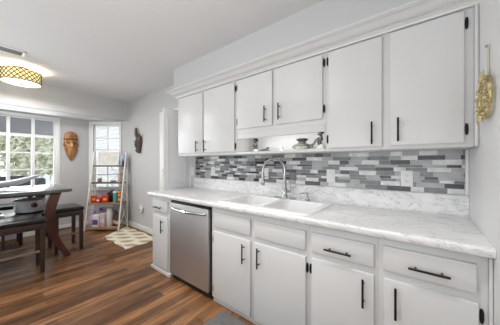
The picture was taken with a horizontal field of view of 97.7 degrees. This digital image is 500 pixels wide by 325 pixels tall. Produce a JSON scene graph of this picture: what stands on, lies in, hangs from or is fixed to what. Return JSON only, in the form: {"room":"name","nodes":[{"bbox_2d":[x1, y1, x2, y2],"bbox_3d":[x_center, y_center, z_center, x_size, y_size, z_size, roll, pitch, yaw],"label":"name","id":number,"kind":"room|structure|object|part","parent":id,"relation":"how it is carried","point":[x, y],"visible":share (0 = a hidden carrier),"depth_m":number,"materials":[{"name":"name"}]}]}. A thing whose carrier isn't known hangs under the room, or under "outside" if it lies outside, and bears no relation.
{"room":"kitchen","nodes":[
{"label":"kitchen","id":0,"kind":"room"},
{"bbox_2d":[0,209,44,218],"bbox_3d":[-3.426,0.691,2.632,0.740,0.030,1.420,0,0,38],"label":"shelf","id":1,"kind":"object","parent":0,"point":[7,213],"depth_m":2.87,"materials":[{"name":"brown wood"}]},
{"bbox_2d":[0,110,87,224],"bbox_3d":[-4.341,0.203,3.340,0.120,2.155,3.120,0,0,38],"label":"wall","id":2,"kind":"structure","parent":0,"point":[74,173],"depth_m":4.33,"materials":[{"name":"grey paint"}]},
{"bbox_2d":[0,111,59,185],"bbox_3d":[-4.412,-0.150,3.189,0.135,1.412,2.559,0,0,38],"label":"window","id":3,"kind":"structure","parent":2,"relation":"in","point":[56,121],"depth_m":3.88,"materials":[{"name":"white paint"}]},
{"bbox_2d":[0,221,87,240],"bbox_3d":[-4.288,1.234,3.298,0.015,0.095,3.080,0,0,38],"label":"baseboard","id":4,"kind":"structure","parent":2,"relation":"attached to","point":[30,233],"depth_m":3.82,"materials":[{"name":"white paint"}]},
{"bbox_2d":[63,132,78,160],"bbox_3d":[-3.462,-0.329,4.245,0.138,0.570,0.242,0,0,38],"label":"mask","id":5,"kind":"object","parent":2,"relation":"attached to","point":[70,144],"visible":1,"depth_m":4.22,"materials":[{"name":"brown wood"}]},
{"bbox_2d":[0,104,117,120],"bbox_3d":[-4.132,-0.914,3.188,0.597,0.080,4.300,0,0,38],"label":"ceiling","id":6,"kind":"structure","parent":0,"point":[2,107],"depth_m":3.86,"materials":[{"name":"white paint"}]},
{"bbox_2d":[0,81,127,120],"bbox_3d":[-4.125,-1.120,2.609,0.130,0.492,5.200,0,0,38],"label":"wall header","id":7,"kind":"structure","parent":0,"point":[48,98],"depth_m":3.71,"materials":[{"name":"grey paint"}]},
{"bbox_2d":[88,121,127,219],"bbox_3d":[-2.946,0.203,4.583,0.835,2.155,0.120,0,0,-1],"label":"wall","id":8,"kind":"structure","parent":0,"point":[124,124],"depth_m":4.53,"materials":[{"name":"grey paint"}]},
{"bbox_2d":[88,122,120,189],"bbox_3d":[-2.992,-0.146,4.542,0.680,1.415,0.120,0,0,-1],"label":"window","id":9,"kind":"structure","parent":8,"relation":"in","point":[93,126],"depth_m":4.51,"materials":[{"name":"white paint"}]},
{"bbox_2d":[0,225,255,324],"bbox_3d":[-1.699,1.321,0.701,7.537,0.080,5.200,0,0,38],"label":"floor","id":10,"kind":"structure","parent":0,"point":[102,282],"depth_m":2.21,"materials":[{"name":"brown wood"}]},
{"bbox_2d":[0,203,22,245],"bbox_3d":[-4.033,0.965,3.033,0.350,0.632,1.220,0,0,38],"label":"bench","id":11,"kind":"object","parent":10,"relation":"on","point":[19,236],"visible":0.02,"depth_m":3.38,"materials":[{"name":"brown wood"}]},
{"bbox_3d":[-4.033,0.676,3.033,0.350,0.055,1.220,0,0,38],"label":"padded seat","id":12,"kind":"part","parent":11,"relation":"part of","materials":[{"name":"black leather"}]},
{"bbox_3d":[-3.567,1.027,3.399,0.048,0.508,0.048,0,0,38],"label":"leg","id":13,"kind":"part","parent":11,"relation":"part of","materials":[{"name":"brown wood"}]},
{"bbox_2d":[0,214,46,272],"bbox_3d":[-2.926,0.965,2.192,0.360,0.632,1.265,0,0,38],"label":"bench","id":14,"kind":"object","parent":10,"relation":"on","point":[9,226],"visible":1,"depth_m":2.52,"materials":[{"name":"brown wood"}]},
{"bbox_3d":[-2.926,0.739,2.192,0.336,0.071,1.241,0,0,38],"label":"seat frame","id":15,"kind":"part","parent":14,"relation":"part of","materials":[{"name":"brown wood"}]},
{"bbox_3d":[-2.926,0.676,2.192,0.360,0.055,1.265,0,0,38],"label":"padded seat","id":16,"kind":"part","parent":14,"relation":"part of","materials":[{"name":"black leather"}]},
{"bbox_3d":[-2.671,1.027,2.751,0.048,0.508,0.048,0,0,38],"label":"leg","id":17,"kind":"part","parent":14,"relation":"part of","materials":[{"name":"brown wood"}]},
{"bbox_3d":[-2.443,1.027,2.571,0.048,0.508,0.048,0,0,38],"label":"leg","id":18,"kind":"part","parent":14,"relation":"part of","materials":[{"name":"brown wood"}]},
{"bbox_2d":[0,184,71,255],"bbox_3d":[-3.415,0.819,2.634,1.055,0.925,1.815,0,0,38],"label":"dining table","id":19,"kind":"object","parent":10,"relation":"on","point":[54,191],"visible":0.78,"depth_m":2.90,"materials":[{"name":"brown wood"}]},
{"bbox_2d":[0,175,39,188],"bbox_3d":[-3.390,0.264,2.693,0.308,0.184,1.170,0,0,38],"label":"bowl","id":20,"kind":"object","parent":19,"relation":"on","point":[3,184],"visible":1,"depth_m":2.94,"materials":[{"name":"white ceramic"}]},
{"bbox_2d":[12,196,46,214],"bbox_3d":[-3.004,0.562,2.987,0.360,0.226,0.336,0,0,38],"label":"slow cooker","id":21,"kind":"object","parent":19,"relation":"on","point":[27,205],"visible":0.94,"depth_m":2.89,"materials":[{"name":"silver metal"}]},
{"bbox_3d":[-3.013,0.489,2.995,0.336,0.043,0.336,0,0,38],"label":"lid","id":22,"kind":"part","parent":21,"relation":"part of","materials":[{"name":"silver metal"}]},
{"bbox_3d":[-2.600,0.839,2.963,0.070,0.885,0.271,0,0,38],"label":"leg","id":23,"kind":"part","parent":19,"relation":"part of","materials":[{"name":"brown wood"}]},
{"bbox_2d":[48,203,83,254],"bbox_3d":[-2.780,0.965,3.291,0.470,0.632,0.355,0,0,38],"label":"stool","id":24,"kind":"object","parent":10,"relation":"on","point":[72,209],"visible":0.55,"depth_m":3.25,"materials":[{"name":"black leather"}]},
{"bbox_3d":[-3.025,1.027,3.303,0.048,0.508,0.048,0,0,38],"label":"leg","id":25,"kind":"part","parent":24,"relation":"part of","materials":[{"name":"brown wood"}]},
{"bbox_3d":[-2.711,1.027,3.056,0.048,0.508,0.048,0,0,38],"label":"leg","id":26,"kind":"part","parent":24,"relation":"part of","materials":[{"name":"brown wood"}]},
{"bbox_3d":[-2.780,0.739,3.291,0.446,0.071,0.331,0,0,38],"label":"seat frame","id":27,"kind":"part","parent":24,"relation":"part of","materials":[{"name":"brown wood"}]},
{"bbox_3d":[-2.780,0.676,3.291,0.470,0.055,0.355,0,0,38],"label":"padded seat","id":28,"kind":"part","parent":24,"relation":"part of","materials":[{"name":"black leather"}]},
{"bbox_3d":[-2.849,1.027,3.527,0.048,0.508,0.048,0,0,38],"label":"leg","id":29,"kind":"part","parent":24,"relation":"part of","materials":[{"name":"brown wood"}]},
{"bbox_3d":[-2.535,1.027,3.280,0.048,0.508,0.048,0,0,38],"label":"leg","id":30,"kind":"part","parent":24,"relation":"part of","materials":[{"name":"brown wood"}]},
{"bbox_2d":[83,152,127,230],"bbox_3d":[-2.797,0.531,4.258,0.662,1.500,0.323,0,0,0],"label":"ladder shelf","id":31,"kind":"object","parent":10,"relation":"on","point":[125,165],"visible":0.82,"depth_m":4.27,"materials":[{"name":"white wood"}]},
{"bbox_3d":[-3.117,0.531,4.244,0.022,1.500,0.294,0,0,0],"label":"leg","id":32,"kind":"part","parent":31,"relation":"part of","materials":[{"name":"white wood"}]},
{"bbox_2d":[88,210,95,226],"bbox_3d":[-3.059,1.075,4.238,0.090,0.300,0.102,0,0,0],"label":"pack","id":33,"kind":"object","parent":31,"relation":"on","point":[92,212],"visible":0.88,"depth_m":4.19,"materials":[{"name":"purple"}]},
{"bbox_2d":[91,195,97,202],"bbox_3d":[-3.052,0.702,4.278,0.107,0.136,0.052,0,0,-11],"label":"pouch","id":34,"kind":"object","parent":31,"relation":"on","point":[93,198],"visible":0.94,"depth_m":4.26,"materials":[{"name":"red plastic"}]},
{"bbox_3d":[-3.117,0.531,4.409,0.020,1.500,0.020,0,0,0],"label":"leg","id":35,"kind":"part","parent":31,"relation":"part of","materials":[{"name":"white wood"}]},
{"bbox_2d":[92,214,99,226],"bbox_3d":[-2.945,1.108,4.203,0.130,0.235,0.102,0,0,0],"label":"pack","id":36,"kind":"object","parent":31,"relation":"on","point":[96,217],"visible":0.9,"depth_m":4.15,"materials":[{"name":"white"}]},
{"bbox_3d":[-2.945,1.127,4.154,0.104,0.094,0.004,0,0,0],"label":"label panel","id":37,"kind":"part","parent":36,"relation":"part of","materials":[{"name":"purple paper"}]},
{"bbox_2d":[96,197,100,202],"bbox_3d":[-2.943,0.718,4.253,0.102,0.105,0.052,0,0,9],"label":"pouch","id":38,"kind":"object","parent":31,"relation":"on","point":[98,199],"visible":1,"depth_m":4.23,"materials":[{"name":"red plastic"}]},
{"bbox_2d":[100,213,105,226],"bbox_3d":[-2.832,1.098,4.228,0.085,0.255,0.102,0,0,0],"label":"pack","id":39,"kind":"object","parent":31,"relation":"on","point":[102,215],"visible":0.89,"depth_m":4.18,"materials":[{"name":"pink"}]},
{"bbox_2d":[101,195,108,202],"bbox_3d":[-2.822,0.694,4.263,0.133,0.152,0.052,0,0,-6],"label":"pouch","id":40,"kind":"object","parent":31,"relation":"on","point":[104,198],"visible":1,"depth_m":4.24,"materials":[{"name":"red plastic"}]},
{"bbox_2d":[97,152,119,164],"bbox_3d":[-2.827,-0.091,4.370,0.430,0.275,0.055,0,0,0],"label":"picture frame","id":41,"kind":"object","parent":31,"relation":"on","point":[104,158],"visible":0.86,"depth_m":4.37,"materials":[{"name":"white"}]},
{"bbox_2d":[106,208,112,226],"bbox_3d":[-2.737,1.052,4.259,0.104,0.347,0.103,0,0,0],"label":"bottle","id":42,"kind":"object","parent":31,"relation":"on","point":[109,215],"visible":1,"depth_m":4.22,"materials":[{"name":"white plastic"}]},
{"bbox_2d":[106,190,114,201],"bbox_3d":[-2.765,0.650,4.349,0.205,0.241,0.070,0,0,0],"label":"case","id":43,"kind":"object","parent":31,"relation":"on","point":[110,193],"visible":0.48,"depth_m":4.31,"materials":[{"name":"black plastic"}]},
{"bbox_2d":[113,210,116,225],"bbox_3d":[-2.641,1.075,4.289,0.076,0.301,0.076,0,0,0],"label":"glass bottle","id":44,"kind":"object","parent":31,"relation":"on","point":[115,215],"visible":0.7,"depth_m":4.26,"materials":[{"name":"brown glass"}]},
{"bbox_2d":[113,191,117,202],"bbox_3d":[-2.634,0.658,4.279,0.085,0.224,0.084,0,0,0],"label":"tin canister","id":45,"kind":"object","parent":31,"relation":"on","point":[115,193],"visible":0.98,"depth_m":4.25,"materials":[{"name":"teal metal"}]},
{"bbox_2d":[115,212,118,226],"bbox_3d":[-2.575,1.087,4.244,0.070,0.277,0.070,0,0,0],"label":"glass bottle","id":46,"kind":"object","parent":31,"relation":"on","point":[117,217],"visible":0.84,"depth_m":4.22,"materials":[{"name":"brown glass"}]},
{"bbox_2d":[118,173,121,181],"bbox_3d":[-2.582,0.286,4.329,0.074,0.178,0.073,0,0,0],"label":"cup stack","id":47,"kind":"object","parent":31,"relation":"on","point":[119,174],"visible":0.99,"depth_m":4.30,"materials":[{"name":"beige"}]},
{"bbox_3d":[-2.477,0.531,4.244,0.022,1.500,0.294,0,0,0],"label":"leg","id":48,"kind":"part","parent":31,"relation":"part of","materials":[{"name":"white wood"}]},
{"bbox_2d":[120,153,124,164],"bbox_3d":[-2.535,-0.073,4.364,0.086,0.237,0.060,0,0,0],"label":"gift bag","id":49,"kind":"object","parent":31,"relation":"on","point":[121,156],"visible":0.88,"depth_m":4.33,"materials":[{"name":"blue"}]},
{"bbox_3d":[-2.477,0.531,4.409,0.020,1.500,0.020,0,0,0],"label":"leg","id":50,"kind":"part","parent":31,"relation":"part of","materials":[{"name":"white wood"}]},
{"bbox_2d":[103,227,152,248],"bbox_3d":[-2.137,1.270,3.794,1.160,0.020,0.544,0,0,38],"label":"rug","id":51,"kind":"object","parent":10,"relation":"on","point":[126,237],"visible":0.98,"depth_m":3.71,"materials":[{"name":"beige fabric"}]},
{"bbox_2d":[151,196,172,277],"bbox_3d":[-0.880,0.840,2.787,0.416,0.882,0.648,0,0,38],"label":"base cabinet","id":52,"kind":"object","parent":10,"relation":"on","point":[161,210],"visible":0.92,"depth_m":2.54,"materials":[{"name":"white paint"}]},
{"bbox_3d":[-1.058,0.509,2.576,0.322,0.133,0.020,0,0,38],"label":"drawer","id":53,"kind":"part","parent":52,"relation":"part of","materials":[{"name":"white paint"}]},
{"bbox_3d":[-1.058,0.926,2.576,0.322,0.600,0.020,0,0,38],"label":"door","id":54,"kind":"part","parent":52,"relation":"part of","materials":[{"name":"white paint"}]},
{"bbox_2d":[169,200,212,298],"bbox_3d":[-0.468,0.845,2.438,0.660,0.872,0.666,0,0,38],"label":"dishwasher","id":55,"kind":"object","parent":10,"relation":"on","point":[190,224],"visible":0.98,"depth_m":2.18,"materials":[{"name":"silver metal"}]},
{"bbox_3d":[-0.657,0.483,2.209,0.601,0.040,0.072,0,0,38],"label":"handle","id":56,"kind":"part","parent":55,"relation":"part of","materials":[{"name":"silver metal"}]},
{"bbox_2d":[203,311,247,324],"bbox_3d":[-0.012,1.272,1.355,0.995,0.015,0.555,0,0,38],"label":"floor mat","id":57,"kind":"object","parent":10,"relation":"on","point":[222,318],"visible":1,"depth_m":1.75,"materials":[{"name":"grey fabric"}]},
{"bbox_2d":[212,207,308,324],"bbox_3d":[0.184,0.840,1.950,0.948,0.882,0.648,0,0,38],"label":"base cabinet","id":58,"kind":"object","parent":10,"relation":"on","point":[260,264],"visible":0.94,"depth_m":1.67,"materials":[{"name":"white paint"}]},
{"bbox_3d":[-0.163,0.515,1.872,0.428,0.132,0.020,0,0,38],"label":"drawer","id":59,"kind":"part","parent":58,"relation":"part of","materials":[{"name":"white paint"}]},
{"bbox_3d":[-0.163,0.922,1.872,0.428,0.607,0.020,0,0,38],"label":"door","id":60,"kind":"part","parent":58,"relation":"part of","materials":[{"name":"white paint"}]},
{"bbox_3d":[-0.057,0.726,1.752,0.012,0.155,0.038,0,0,38],"label":"bar handle","id":61,"kind":"part","parent":58,"relation":"part of","materials":[{"name":"brown metal"}]},
{"bbox_3d":[0.059,0.724,1.660,0.012,0.155,0.038,0,0,38],"label":"bar handle","id":62,"kind":"part","parent":58,"relation":"part of","materials":[{"name":"brown metal"}]},
{"bbox_3d":[0.204,0.515,1.583,0.424,0.132,0.020,0,0,38],"label":"drawer","id":63,"kind":"part","parent":58,"relation":"part of","materials":[{"name":"white paint"}]},
{"bbox_3d":[0.205,0.922,1.582,0.426,0.607,0.020,0,0,38],"label":"door","id":64,"kind":"part","parent":58,"relation":"part of","materials":[{"name":"white paint"}]},
{"bbox_2d":[147,178,495,258],"bbox_3d":[0.082,0.304,2.050,2.884,0.187,0.674,0,0,38],"label":"countertop","id":65,"kind":"structure","parent":58,"relation":"on","point":[433,220],"depth_m":1.51,"materials":[{"name":"stone"}]},
{"bbox_2d":[218,194,333,215],"bbox_3d":[0.208,0.437,1.925,0.885,0.192,0.567,0,0,38],"label":"sink","id":66,"kind":"object","parent":65,"relation":"in","point":[301,207],"visible":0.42,"depth_m":1.94,"materials":[{"name":"white ceramic"}]},
{"bbox_2d":[299,192,309,200],"bbox_3d":[0.496,0.304,1.979,0.097,0.074,0.047,0,0,-1],"label":"soap dispenser","id":67,"kind":"object","parent":66,"relation":"on","point":[306,193],"visible":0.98,"depth_m":1.97,"materials":[{"name":"silver metal"}]},
{"bbox_2d":[261,158,296,199],"bbox_3d":[0.286,0.145,2.135,0.346,0.393,0.120,0,0,19],"label":"kitchen faucet","id":68,"kind":"object","parent":65,"relation":"on","point":[285,191],"visible":0.99,"depth_m":2.11,"materials":[{"name":"silver metal"}]},
{"bbox_3d":[0.337,0.337,2.118,0.250,0.008,0.056,0,0,38],"label":"deck plate","id":69,"kind":"part","parent":68,"relation":"part of","materials":[{"name":"silver metal"}]},
{"bbox_2d":[309,225,378,324],"bbox_3d":[0.714,0.840,1.533,0.400,0.882,0.648,0,0,38],"label":"base cabinet","id":70,"kind":"object","parent":10,"relation":"on","point":[343,266],"visible":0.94,"depth_m":1.30,"materials":[{"name":"white paint"}]},
{"bbox_3d":[0.519,0.529,1.298,0.155,0.012,0.038,0,0,38],"label":"bar handle","id":71,"kind":"part","parent":70,"relation":"part of","materials":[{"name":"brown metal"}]},
{"bbox_3d":[0.543,0.513,1.316,0.361,0.128,0.020,0,0,38],"label":"drawer","id":72,"kind":"part","parent":70,"relation":"part of","materials":[{"name":"white paint"}]},
{"bbox_3d":[0.545,0.920,1.315,0.358,0.611,0.020,0,0,38],"label":"door","id":73,"kind":"part","parent":70,"relation":"part of","materials":[{"name":"white paint"}]},
{"bbox_3d":[0.627,0.721,1.213,0.012,0.155,0.038,0,0,38],"label":"bar handle","id":74,"kind":"part","parent":70,"relation":"part of","materials":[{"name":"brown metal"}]},
{"bbox_2d":[379,238,492,324],"bbox_3d":[1.038,0.840,1.278,0.426,0.882,0.648,0,0,38],"label":"base cabinet","id":75,"kind":"object","parent":10,"relation":"on","point":[419,285],"visible":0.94,"depth_m":1.05,"materials":[{"name":"white paint"}]},
{"bbox_3d":[0.746,0.719,1.119,0.012,0.160,0.038,0,0,38],"label":"bar handle","id":76,"kind":"part","parent":75,"relation":"part of","materials":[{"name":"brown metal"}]},
{"bbox_3d":[0.848,0.519,1.039,0.155,0.012,0.038,0,0,38],"label":"bar handle","id":77,"kind":"part","parent":75,"relation":"part of","materials":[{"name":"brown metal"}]},
{"bbox_3d":[0.857,0.509,1.069,0.356,0.132,0.020,0,0,38],"label":"drawer","id":78,"kind":"part","parent":75,"relation":"part of","materials":[{"name":"white paint"}]},
{"bbox_3d":[0.861,0.919,1.065,0.356,0.613,0.020,0,0,38],"label":"door","id":79,"kind":"part","parent":75,"relation":"part of","materials":[{"name":"white paint"}]},
{"bbox_2d":[0,0,323,101],"bbox_3d":[-1.405,-1.316,0.470,6.790,0.100,5.200,0,0,38],"label":"ceiling","id":80,"kind":"structure","parent":0,"point":[123,50],"depth_m":2.14,"materials":[{"name":"white paint"}]},
{"bbox_2d":[0,45,26,56],"bbox_3d":[-2.750,-1.260,2.371,0.165,0.012,0.445,0,0,38],"label":"ceiling vent","id":81,"kind":"object","parent":80,"relation":"in","point":[6,49],"visible":1,"depth_m":2.46,"materials":[{"name":"white metal"}]},
{"bbox_2d":[0,65,41,87],"bbox_3d":[-3.042,-1.148,2.909,0.397,0.236,0.397,0,0,38],"label":"ceiling lamp","id":82,"kind":"object","parent":80,"relation":"attached to","point":[21,76],"visible":1,"depth_m":2.81,"materials":[{"name":"beige"}]},
{"bbox_2d":[0,78,40,87],"bbox_3d":[-3.042,-1.062,2.909,0.374,0.016,0.374,0,0,38],"label":"diffuser","id":83,"kind":"object","parent":82,"relation":"attached to","point":[22,82],"depth_m":2.88,"materials":[{"name":"white plastic"}]},
{"bbox_2d":[174,0,413,98],"bbox_3d":[0.193,-1.073,2.197,2.895,0.387,0.308,0,0,38],"label":"wall","id":84,"kind":"structure","parent":0,"point":[325,16],"depth_m":1.90,"materials":[{"name":"grey paint"}]},
{"bbox_2d":[166,0,479,98],"bbox_3d":[0.159,-0.891,2.148,2.887,0.089,0.427,0,0,38],"label":"trim","id":85,"kind":"structure","parent":84,"relation":"attached to","point":[415,12],"depth_m":1.56,"materials":[{"name":"white paint"}]},
{"bbox_2d":[128,84,468,228],"bbox_3d":[0.120,0.007,2.514,6.920,2.547,0.100,0,0,38],"label":"wall","id":86,"kind":"structure","parent":0,"point":[144,111],"depth_m":4.06,"materials":[{"name":"grey paint"}]},
{"bbox_2d":[133,128,142,152],"bbox_3d":[-2.146,-0.435,4.162,0.191,0.492,0.111,0,0,38],"label":"mask","id":87,"kind":"object","parent":86,"relation":"attached to","point":[138,142],"visible":1,"depth_m":4.14,"materials":[{"name":"brown wood"}]},
{"bbox_2d":[128,220,152,234],"bbox_3d":[-2.037,1.234,4.138,1.260,0.095,0.015,0,0,38],"label":"baseboard","id":88,"kind":"structure","parent":86,"relation":"attached to","point":[130,223],"depth_m":4.17,"materials":[{"name":"white paint"}]},
{"bbox_2d":[160,108,190,189],"bbox_3d":[-1.298,0.208,3.372,0.850,2.145,0.506,0,0,38],"label":"door","id":89,"kind":"structure","parent":86,"relation":"in","point":[175,170],"depth_m":3.06,"materials":[{"name":"white paint"}]},
{"bbox_2d":[178,81,254,156],"bbox_3d":[-0.461,-0.479,2.670,1.033,0.780,0.371,0,0,38],"label":"upper cabinet","id":90,"kind":"object","parent":86,"relation":"attached to","point":[207,120],"visible":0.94,"depth_m":2.47,"materials":[{"name":"white paint"}]},
{"bbox_3d":[-0.745,-0.478,2.718,0.488,0.718,0.020,0,0,38],"label":"door","id":91,"kind":"part","parent":90,"relation":"part of","materials":[{"name":"white paint"}]},
{"bbox_3d":[-0.347,-0.478,2.405,0.480,0.718,0.020,0,0,38],"label":"door","id":92,"kind":"part","parent":90,"relation":"part of","materials":[{"name":"white paint"}]},
{"bbox_2d":[237,53,334,154],"bbox_3d":[0.304,-0.479,2.067,0.915,0.780,0.371,0,0,38],"label":"upper cabinet","id":93,"kind":"object","parent":86,"relation":"attached to","point":[277,107],"visible":0.96,"depth_m":1.93,"materials":[{"name":"white paint"}]},
{"bbox_2d":[252,138,257,151],"bbox_3d":[0.061,-0.187,2.318,0.065,0.152,0.064,0,0,38],"label":"figurine","id":94,"kind":"object","parent":93,"relation":"on","point":[255,145],"visible":0.94,"depth_m":2.30,"materials":[{"name":"white ceramic"}]},
{"bbox_3d":[0.039,-0.589,2.101,0.417,0.496,0.020,0,0,38],"label":"door","id":95,"kind":"part","parent":93,"relation":"part of","materials":[{"name":"white paint"}]},
{"bbox_3d":[0.134,-0.447,1.989,0.012,0.145,0.038,0,0,38],"label":"bar handle","id":96,"kind":"part","parent":93,"relation":"part of","materials":[{"name":"brown metal"}]},
{"bbox_3d":[0.249,-0.449,1.898,0.012,0.145,0.038,0,0,38],"label":"bar handle","id":97,"kind":"part","parent":93,"relation":"part of","materials":[{"name":"brown metal"}]},
{"bbox_2d":[237,149,334,154],"bbox_3d":[0.322,-0.100,2.090,0.911,0.022,0.313,0,0,38],"label":"niche shelf","id":98,"kind":"object","parent":93,"relation":"attached to","point":[294,151],"depth_m":1.99,"materials":[{"name":"white paint"}]},
{"bbox_3d":[0.395,-0.589,1.820,0.426,0.496,0.020,0,0,38],"label":"door","id":99,"kind":"part","parent":93,"relation":"part of","materials":[{"name":"white paint"}]},
{"bbox_2d":[292,138,312,149],"bbox_3d":[0.469,-0.167,1.961,0.151,0.112,0.148,0,0,-5],"label":"tureen","id":100,"kind":"object","parent":93,"relation":"on","point":[301,145],"visible":0.89,"depth_m":1.92,"materials":[{"name":"grey ceramic"}]},
{"bbox_3d":[0.468,-0.185,1.961,0.148,0.076,0.148,0,0,38],"label":"lid","id":101,"kind":"part","parent":100,"relation":"part of","materials":[{"name":"grey metal"}]},
{"bbox_2d":[295,146,308,149],"bbox_3d":[0.468,-0.131,1.961,0.128,0.040,0.128,0,0,38],"label":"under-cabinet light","id":102,"kind":"object","parent":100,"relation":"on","point":[296,147],"depth_m":1.91,"materials":[{"name":"white plastic"}]},
{"bbox_2d":[312,132,324,148],"bbox_3d":[0.592,-0.194,1.891,0.112,0.166,0.063,0,0,15],"label":"figurine","id":103,"kind":"object","parent":93,"relation":"on","point":[320,138],"visible":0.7,"depth_m":1.87,"materials":[{"name":"white ceramic"}]},
{"bbox_2d":[194,178,469,218],"bbox_3d":[0.305,0.282,2.276,2.814,0.142,0.044,0,0,38],"label":"backsplash","id":104,"kind":"structure","parent":86,"relation":"attached to","point":[452,205],"depth_m":1.79,"materials":[{"name":"stone"}]},
{"bbox_2d":[196,150,468,194],"bbox_3d":[0.318,0.061,2.286,2.806,0.296,0.014,0,0,38],"label":"tile backsplash","id":105,"kind":"structure","parent":86,"relation":"attached to","point":[438,171],"depth_m":1.81,"materials":[{"name":"grey tile"}]},
{"bbox_2d":[211,166,214,174],"bbox_3d":[-0.493,0.106,2.915,0.075,0.118,0.009,0,0,38],"label":"wall outlet","id":106,"kind":"object","parent":105,"relation":"attached to","point":[212,168],"visible":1,"depth_m":2.92,"materials":[{"name":"white plastic"}]},
{"bbox_2d":[264,168,267,178],"bbox_3d":[0.171,0.115,2.392,0.070,0.118,0.011,0,0,38],"label":"light switch","id":107,"kind":"object","parent":105,"relation":"attached to","point":[265,169],"visible":0.52,"depth_m":2.38,"materials":[{"name":"white plastic"}]},
{"bbox_2d":[327,169,334,182],"bbox_3d":[0.723,0.115,1.957,0.075,0.118,0.011,0,0,38],"label":"light switch","id":108,"kind":"object","parent":105,"relation":"attached to","point":[330,172],"visible":1,"depth_m":1.95,"materials":[{"name":"white plastic"}]},
{"bbox_2d":[401,170,412,186],"bbox_3d":[1.159,0.115,1.615,0.075,0.118,0.009,0,0,38],"label":"wall outlet","id":109,"kind":"object","parent":105,"relation":"attached to","point":[406,176],"visible":1,"depth_m":1.61,"materials":[{"name":"white plastic"}]},
{"bbox_3d":[1.414,0.061,1.423,0.016,0.296,0.014,0,0,38],"label":"edge trim","id":110,"kind":"part","parent":105,"relation":"part of","materials":[{"name":"white paint"}]},
{"bbox_2d":[326,4,478,152],"bbox_3d":[0.986,-0.479,1.530,0.821,0.780,0.371,0,0,38],"label":"upper cabinet","id":111,"kind":"object","parent":86,"relation":"attached to","point":[413,88],"visible":0.98,"depth_m":1.35,"materials":[{"name":"white paint"}]},
{"bbox_3d":[0.736,-0.474,1.552,0.351,0.726,0.020,0,0,38],"label":"door","id":112,"kind":"part","parent":111,"relation":"part of","materials":[{"name":"white paint"}]},
{"bbox_3d":[0.812,-0.200,1.456,0.012,0.148,0.038,0,0,38],"label":"bar handle","id":113,"kind":"part","parent":111,"relation":"part of","materials":[{"name":"brown metal"}]},
{"bbox_3d":[0.926,-0.209,1.366,0.012,0.148,0.038,0,0,38],"label":"bar handle","id":114,"kind":"part","parent":111,"relation":"part of","materials":[{"name":"brown metal"}]},
{"bbox_3d":[1.044,-0.474,1.310,0.347,0.726,0.020,0,0,38],"label":"door","id":115,"kind":"part","parent":111,"relation":"part of","materials":[{"name":"white paint"}]},
{"bbox_2d":[469,0,499,324],"bbox_3d":[1.144,0.007,0.977,0.110,2.547,1.050,0,0,38],"label":"wall","id":116,"kind":"structure","parent":0,"point":[484,159],"depth_m":0.96,"materials":[{"name":"white paint"}]},
{"bbox_2d":[473,44,492,124],"bbox_3d":[1.068,-0.353,1.001,0.037,0.368,0.290,0,0,38],"label":"wreath","id":117,"kind":"object","parent":116,"relation":"attached to","point":[488,90],"visible":1,"depth_m":0.98,"materials":[{"name":"gold metal"}]},
{"label":"outside","id":118,"kind":"structure","parent":0,"visible":0},
{"bbox_3d":[-10.991,1.466,9.922,18.453,0.130,30.000,0,0,38],"label":"ground","id":119,"kind":"structure","parent":118,"visible":0},
{"bbox_2d":[0,175,45,186],"bbox_3d":[-5.262,0.816,3.905,0.800,1.170,2.330,0,0,38],"label":"sofa","id":120,"kind":"object","parent":119,"relation":"on","point":[38,181],"visible":0.12,"depth_m":4.37,"materials":[{"name":"grey wicker"}]},
{"bbox_2d":[0,175,29,178],"bbox_3d":[-4.751,0.571,4.356,0.185,0.620,0.610,0,0,38],"label":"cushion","id":121,"kind":"object","parent":120,"relation":"on","point":[1,177],"depth_m":4.33,"materials":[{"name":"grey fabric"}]},
{"bbox_2d":[0,116,52,135],"bbox_3d":[-6.298,0.091,3.079,2.593,2.620,6.050,0,0,38],"label":"porch roof","id":122,"kind":"structure","parent":119,"relation":"on","point":[17,125],"depth_m":5.65,"materials":[{"name":"grey"}]},
{"bbox_2d":[0,132,52,183],"bbox_3d":[-8.571,-0.743,8.741,2.642,4.296,2.631,0,0,38],"label":"tree","id":123,"kind":"object","parent":119,"relation":"on","point":[17,143],"visible":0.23,"depth_m":8.18,"materials":[{"name":"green plant"}]},
{"bbox_2d":[10,174,52,184],"bbox_3d":[-8.242,0.876,5.022,0.075,1.050,7.700,0,0,38],"label":"fence","id":124,"kind":"object","parent":119,"relation":"on","point":[47,177],"visible":0.13,"depth_m":7.09,"materials":[{"name":"white wood"}]},
{"bbox_2d":[98,127,118,185],"bbox_3d":[-4.124,-0.809,9.200,3.540,4.420,3.840,0,0,38],"label":"house","id":125,"kind":"structure","parent":119,"relation":"on","point":[102,131],"depth_m":8.22,"materials":[{"name":"white"}]}
]}

